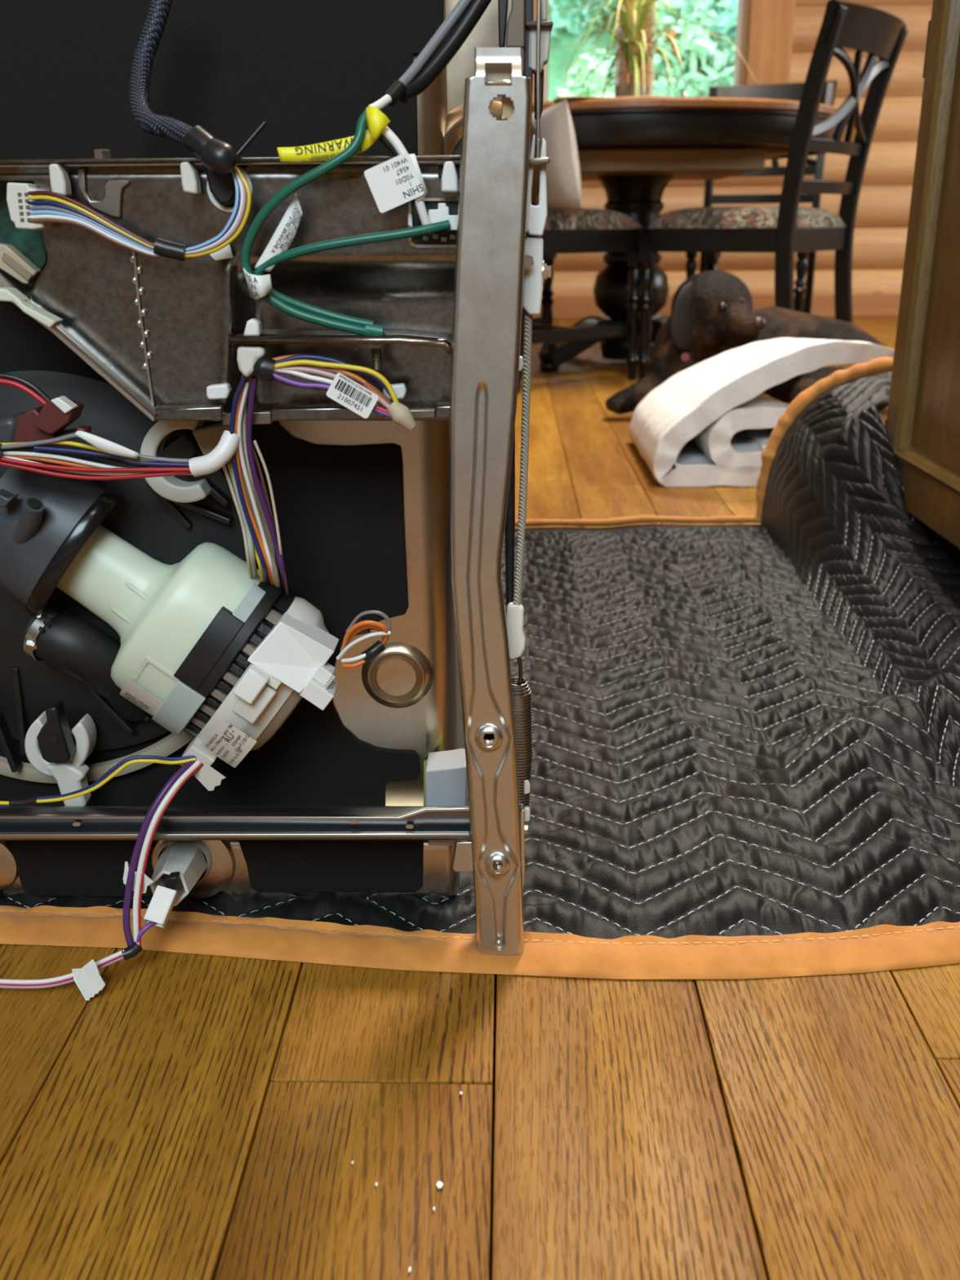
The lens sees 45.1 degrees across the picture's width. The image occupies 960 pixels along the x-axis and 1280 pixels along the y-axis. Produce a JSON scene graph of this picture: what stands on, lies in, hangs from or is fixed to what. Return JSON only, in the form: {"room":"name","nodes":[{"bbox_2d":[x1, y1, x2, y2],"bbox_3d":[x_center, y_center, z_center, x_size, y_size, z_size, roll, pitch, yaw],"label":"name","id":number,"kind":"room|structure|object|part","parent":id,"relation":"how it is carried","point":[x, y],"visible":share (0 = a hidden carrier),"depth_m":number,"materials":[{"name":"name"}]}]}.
{"room":"kitchen","nodes":[
{"label":"kitchen","id":0,"kind":"room"},
{"bbox_2d":[0,316,959,1279],"bbox_3d":[0.450,-0.209,2.028,7.200,0.080,8.780,0,20,1],"label":"floor","id":1,"kind":"structure","parent":0,"point":[196,1117],"depth_m":0.62,"materials":[{"name":"brown wood"}]},
{"bbox_2d":[435,1181,443,1188],"bbox_3d":[-0.020,0.271,0.576,0.004,0.001,0.004,0,20,1],"label":"white fleck","id":2,"kind":"object","parent":1,"relation":"on","point":[439,1184],"visible":1,"depth_m":0.57,"materials":[{"name":"white"}]},
{"bbox_2d":[0,356,959,979],"bbox_3d":[0.102,-0.108,1.239,1.743,0.266,1.172,0,20,1],"label":"blanket","id":3,"kind":"object","parent":1,"relation":"on","point":[745,762],"visible":0.62,"depth_m":0.98,"materials":[{"name":"black fabric"}]},
{"bbox_2d":[0,0,553,1000],"bbox_3d":[-0.263,-0.217,1.014,0.624,0.690,0.857,0,20,1],"label":"dishwasher","id":4,"kind":"object","parent":3,"relation":"on","point":[268,269],"visible":1,"depth_m":0.69,"materials":[{"name":"silver metal"}]},
{"bbox_2d":[0,488,44,543],"bbox_3d":[-0.278,-0.068,0.704,0.038,0.049,0.033,0,20,1],"label":"outlet","id":5,"kind":"object","parent":4,"relation":"attached to","point":[21,510],"depth_m":0.70,"materials":[{"name":"grey plastic"}]},
{"bbox_3d":[-0.203,-0.242,0.627,0.028,0.025,0.002,0,20,1],"label":"hook plate","id":6,"kind":"part","parent":4,"relation":"part of","materials":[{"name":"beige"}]},
{"bbox_3d":[-0.297,0.152,0.832,0.566,0.050,0.051,0,20,1],"label":"tub sill","id":7,"kind":"part","parent":4,"relation":"part of","materials":[{"name":"silver metal"}]},
{"bbox_3d":[-0.195,0.111,0.741,0.378,0.009,0.003,0,20,1],"label":"bar trim","id":8,"kind":"part","parent":4,"relation":"part of","materials":[{"name":"silver metal"}]},
{"bbox_3d":[-0.195,0.125,0.741,0.377,0.006,0.004,0,20,1],"label":"bar trim","id":9,"kind":"part","parent":4,"relation":"part of","materials":[{"name":"silver metal"}]},
{"bbox_2d":[247,611,338,693],"bbox_3d":[-0.117,0.007,0.727,0.052,0.043,0.035,0,20,1],"label":"connector","id":10,"kind":"object","parent":4,"relation":"attached to","point":[288,651],"depth_m":0.72,"materials":[{"name":"white plastic"}]},
{"bbox_2d":[278,0,465,805],"bbox_3d":[-0.292,-0.243,1.086,0.563,0.690,0.705,0,20,1],"label":"tub","id":11,"kind":"object","parent":4,"relation":"in","point":[364,505],"depth_m":0.76,"materials":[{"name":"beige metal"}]},
{"bbox_3d":[-0.013,-0.340,0.694,0.074,0.113,0.004,0,20,1],"label":"panel","id":12,"kind":"part","parent":4,"relation":"part of","materials":[{"name":"silver metal"}]},
{"bbox_3d":[0.006,-0.046,0.674,0.045,0.535,0.031,0,20,1],"label":"rail","id":13,"kind":"part","parent":4,"relation":"part of","materials":[{"name":"metal"}]},
{"bbox_3d":[0.013,-0.340,0.632,0.006,0.031,0.020,0,20,1],"label":"hinge plate","id":14,"kind":"part","parent":4,"relation":"part of","materials":[{"name":"metal"}]},
{"bbox_3d":[0.018,-0.324,0.601,0.010,0.030,0.006,0,20,1],"label":"hinge plate","id":15,"kind":"part","parent":4,"relation":"part of","materials":[{"name":"brown"}]},
{"bbox_3d":[0.028,0.138,0.751,0.003,0.068,0.010,0,20,1],"label":"trim","id":16,"kind":"part","parent":4,"relation":"part of","materials":[{"name":"silver metal"}]},
{"bbox_3d":[0.026,-0.124,0.662,0.014,0.220,0.006,-12,23,-29],"label":"cord","id":17,"kind":"part","parent":4,"relation":"part of","materials":[{"name":"silver metal"}]},
{"bbox_3d":[0.026,-0.282,0.627,0.005,0.127,0.020,0,20,1],"label":"hinge plate","id":18,"kind":"part","parent":4,"relation":"part of","materials":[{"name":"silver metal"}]},
{"bbox_3d":[0.027,-0.242,0.614,0.005,0.048,0.010,0,20,1],"label":"pulley arm","id":19,"kind":"part","parent":4,"relation":"part of","materials":[{"name":"white plastic"}]},
{"bbox_3d":[0.030,-0.241,0.617,0.012,0.048,0.012,0,20,1],"label":"pulley arm","id":20,"kind":"part","parent":4,"relation":"part of","materials":[{"name":"white plastic"}]},
{"bbox_3d":[0.030,-0.297,0.603,0.002,0.086,0.002,8,21,22],"label":"hinge rod","id":21,"kind":"part","parent":4,"relation":"part of","materials":[{"name":"metal"}]},
{"bbox_2d":[517,200,644,393],"bbox_3d":[0.122,-1.259,3.408,0.600,0.981,0.504,-15,24,-35],"label":"dining chair","id":22,"kind":"object","parent":1,"relation":"on","point":[568,230],"visible":0.22,"depth_m":3.37,"materials":[{"name":"black paint"}]},
{"bbox_3d":[0.093,-1.156,3.131,0.142,0.974,0.047,-15,24,-35],"label":"leg","id":23,"kind":"part","parent":22,"relation":"part of","materials":[{"name":"black paint"}]},
{"bbox_3d":[0.220,-1.110,3.812,0.048,0.420,0.048,-15,24,-35],"label":"leg","id":24,"kind":"part","parent":22,"relation":"part of","materials":[{"name":"black paint"}]},
{"bbox_2d":[531,98,581,209],"bbox_3d":[0.189,-1.320,3.187,0.105,0.282,0.313,-8,21,-20],"label":"throw pillow","id":25,"kind":"object","parent":22,"relation":"on","point":[563,184],"visible":0.63,"depth_m":3.08,"materials":[{"name":"fabric"}]},
{"bbox_3d":[0.305,-1.141,3.311,0.400,0.065,0.022,-15,24,-35],"label":"seat rail","id":26,"kind":"part","parent":22,"relation":"part of","materials":[{"name":"black paint"}]},
{"bbox_2d":[544,208,644,229],"bbox_3d":[0.171,-1.248,3.451,0.454,0.073,0.440,-15,24,-35],"label":"seat cushion","id":27,"kind":"object","parent":22,"relation":"on","point":[568,218],"depth_m":3.31,"materials":[{"name":"fabric"}]},
{"bbox_3d":[0.468,-1.002,3.504,0.048,0.420,0.048,-15,24,-35],"label":"leg","id":28,"kind":"part","parent":22,"relation":"part of","materials":[{"name":"black paint"}]},
{"bbox_2d":[532,97,837,372],"bbox_3d":[0.509,-1.320,3.862,1.280,0.776,1.280,0,20,1],"label":"dining table","id":29,"kind":"object","parent":1,"relation":"on","point":[634,147],"visible":0.52,"depth_m":3.40,"materials":[{"name":"brown wood"}]},
{"bbox_2d":[551,95,673,101],"bbox_3d":[0.374,-1.528,3.281,0.340,0.007,0.220,-2,20,-4],"label":"placemat","id":30,"kind":"object","parent":29,"relation":"on","point":[570,97],"visible":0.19,"depth_m":3.18,"materials":[{"name":"fabric"}]},
{"bbox_2d":[547,0,756,97],"bbox_3d":[0.492,-1.903,3.703,0.764,0.429,0.713,-11,22,-28],"label":"potted plant","id":31,"kind":"object","parent":29,"relation":"on","point":[633,17],"visible":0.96,"depth_m":3.66,"materials":[{"name":"green plant"}]},
{"bbox_3d":[0.489,-1.847,3.695,0.028,0.211,0.022,0,20,1],"label":"stem","id":32,"kind":"part","parent":31,"relation":"part of","materials":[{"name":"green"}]},
{"bbox_2d":[681,92,687,97],"bbox_3d":[0.640,-1.681,3.623,0.026,0.063,0.026,0,20,1],"label":"salt shaker","id":33,"kind":"object","parent":29,"relation":"on","point":[684,94],"visible":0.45,"depth_m":3.61,"materials":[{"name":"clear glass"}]},
{"bbox_2d":[604,270,888,414],"bbox_3d":[0.719,-0.729,2.838,0.825,0.342,0.419,0,20,1],"label":"dog","id":34,"kind":"object","parent":1,"relation":"on","point":[713,314],"visible":0.52,"depth_m":2.77},
{"bbox_2d":[684,80,837,314],"bbox_3d":[1.087,-1.675,4.550,0.504,0.981,0.600,6,21,17],"label":"dining chair","id":35,"kind":"object","parent":1,"relation":"on","point":[788,91],"visible":0.38,"depth_m":4.64,"materials":[{"name":"black paint"}]},
{"bbox_3d":[0.808,-1.346,4.458,0.048,0.420,0.048,6,21,17],"label":"leg","id":36,"kind":"part","parent":35,"relation":"part of","materials":[{"name":"black paint"}]},
{"bbox_3d":[0.944,-1.759,4.797,0.047,0.974,0.142,6,21,17],"label":"leg","id":37,"kind":"part","parent":35,"relation":"part of","materials":[{"name":"black paint"}]},
{"bbox_3d":[1.142,-1.786,4.686,0.432,0.036,0.044,6,21,17],"label":"cross rail","id":38,"kind":"part","parent":35,"relation":"part of","materials":[{"name":"black paint"}]},
{"bbox_3d":[1.164,-2.172,4.629,0.504,0.100,0.091,6,21,17],"label":"crest rail","id":39,"kind":"part","parent":35,"relation":"part of","materials":[{"name":"black paint"}]},
{"bbox_3d":[1.145,-1.887,4.663,0.432,0.036,0.044,6,21,17],"label":"cross rail","id":40,"kind":"part","parent":35,"relation":"part of","materials":[{"name":"black paint"}]},
{"bbox_3d":[1.197,-1.306,4.336,0.048,0.420,0.048,6,21,17],"label":"leg","id":41,"kind":"part","parent":35,"relation":"part of","materials":[{"name":"black paint"}]},
{"bbox_3d":[1.359,-1.716,4.667,0.047,0.974,0.142,6,21,17],"label":"leg","id":42,"kind":"part","parent":35,"relation":"part of","materials":[{"name":"black paint"}]},
{"bbox_2d":[628,337,894,486],"bbox_3d":[0.538,-0.476,2.273,0.443,0.256,0.462,0,20,1],"label":"roll","id":43,"kind":"object","parent":1,"relation":"on","point":[712,423],"visible":0.86,"depth_m":2.09,"materials":[{"name":"white fabric"}]},
{"bbox_2d":[637,0,908,380],"bbox_3d":[0.840,-1.252,3.373,0.600,0.981,0.504,14,24,35],"label":"dining chair","id":44,"kind":"object","parent":1,"relation":"on","point":[784,229],"visible":0.89,"depth_m":3.20,"materials":[{"name":"black paint"}]},
{"bbox_3d":[0.622,-1.233,3.559,0.022,0.065,0.410,14,24,35],"label":"seat rail","id":45,"kind":"part","parent":44,"relation":"part of","materials":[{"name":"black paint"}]},
{"bbox_3d":[0.498,-0.991,3.473,0.048,0.420,0.048,14,24,35],"label":"leg","id":46,"kind":"part","parent":44,"relation":"part of","materials":[{"name":"black paint"}]},
{"bbox_3d":[0.748,-1.102,3.778,0.048,0.420,0.048,14,24,35],"label":"leg","id":47,"kind":"part","parent":44,"relation":"part of","materials":[{"name":"black paint"}]},
{"bbox_3d":[0.657,-1.133,3.278,0.400,0.065,0.022,14,24,35],"label":"seat rail","id":48,"kind":"part","parent":44,"relation":"part of","materials":[{"name":"black paint"}]},
{"bbox_2d":[648,205,846,228],"bbox_3d":[0.791,-1.241,3.417,0.454,0.073,0.440,14,24,35],"label":"seat cushion","id":49,"kind":"object","parent":44,"relation":"on","point":[755,216],"depth_m":3.26,"materials":[{"name":"fabric"}]},
{"bbox_3d":[0.866,-1.149,3.095,0.142,0.974,0.047,14,24,35],"label":"leg","id":50,"kind":"part","parent":44,"relation":"part of","materials":[{"name":"black paint"}]},
{"bbox_3d":[0.962,-1.147,3.311,0.022,0.065,0.410,14,24,35],"label":"seat rail","id":51,"kind":"part","parent":44,"relation":"part of","materials":[{"name":"black paint"}]},
{"bbox_3d":[0.977,-1.272,3.253,0.044,0.036,0.432,14,24,35],"label":"cross rail","id":52,"kind":"part","parent":44,"relation":"part of","materials":[{"name":"black paint"}]},
{"bbox_3d":[0.987,-1.367,3.211,0.044,0.036,0.432,14,24,35],"label":"cross rail","id":53,"kind":"part","parent":44,"relation":"part of","materials":[{"name":"black paint"}]},
{"bbox_3d":[1.038,-1.616,3.078,0.091,0.100,0.504,14,24,35],"label":"crest rail","id":54,"kind":"part","parent":44,"relation":"part of","materials":[{"name":"black paint"}]},
{"bbox_3d":[1.133,-1.268,3.420,0.142,0.974,0.047,14,24,35],"label":"leg","id":55,"kind":"part","parent":44,"relation":"part of","materials":[{"name":"black paint"}]},
{"bbox_2d":[884,0,959,549],"bbox_3d":[0.819,-0.312,0.796,0.640,0.940,1.360,0,20,1],"label":"base cabinet","id":56,"kind":"object","parent":1,"relation":"on","point":[922,421],"visible":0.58,"depth_m":1.33,"materials":[{"name":"brown wood"}]},
{"bbox_3d":[0.529,-0.119,1.231,0.020,0.058,0.500,0,20,1],"label":"rail","id":57,"kind":"part","parent":56,"relation":"part of","materials":[{"name":"brown wood"}]},
{"bbox_2d":[551,0,933,295],"bbox_3d":[0.539,-2.915,5.613,7.200,2.600,0.205,0,20,1],"label":"wall","id":58,"kind":"structure","parent":0,"point":[882,213],"depth_m":5.76,"materials":[{"name":"brown wood"}]},
{"bbox_2d":[522,0,795,102],"bbox_3d":[0.770,-3.180,5.422,1.418,1.515,0.215,0,20,1],"label":"window","id":59,"kind":"structure","parent":58,"relation":"in","point":[766,27],"depth_m":5.58,"materials":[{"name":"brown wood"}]},
{"bbox_3d":[0.494,-3.201,5.501,0.352,1.265,0.005,0,20,1],"label":"pane","id":60,"kind":"part","parent":59,"relation":"part of","materials":[{"name":"clear glass"}]},
{"bbox_3d":[0.494,-3.201,5.503,0.376,1.288,0.040,0,20,1],"label":"sash","id":61,"kind":"part","parent":59,"relation":"part of","materials":[{"name":"beige plastic"}]},
{"bbox_3d":[1.039,-3.200,5.488,0.415,1.265,0.005,0,20,1],"label":"pane","id":62,"kind":"part","parent":59,"relation":"part of","materials":[{"name":"clear glass"}]},
{"bbox_3d":[1.039,-3.201,5.490,0.439,1.288,0.040,0,20,1],"label":"sash","id":63,"kind":"part","parent":59,"relation":"part of","materials":[{"name":"beige plastic"}]},
{"bbox_2d":[532,293,900,318],"bbox_3d":[0.547,-1.715,5.954,7.200,0.111,0.090,0,20,1],"label":"baseboard","id":64,"kind":"structure","parent":58,"relation":"attached to","point":[823,304],"depth_m":5.89,"materials":[{"name":"brown wood"}]}
]}

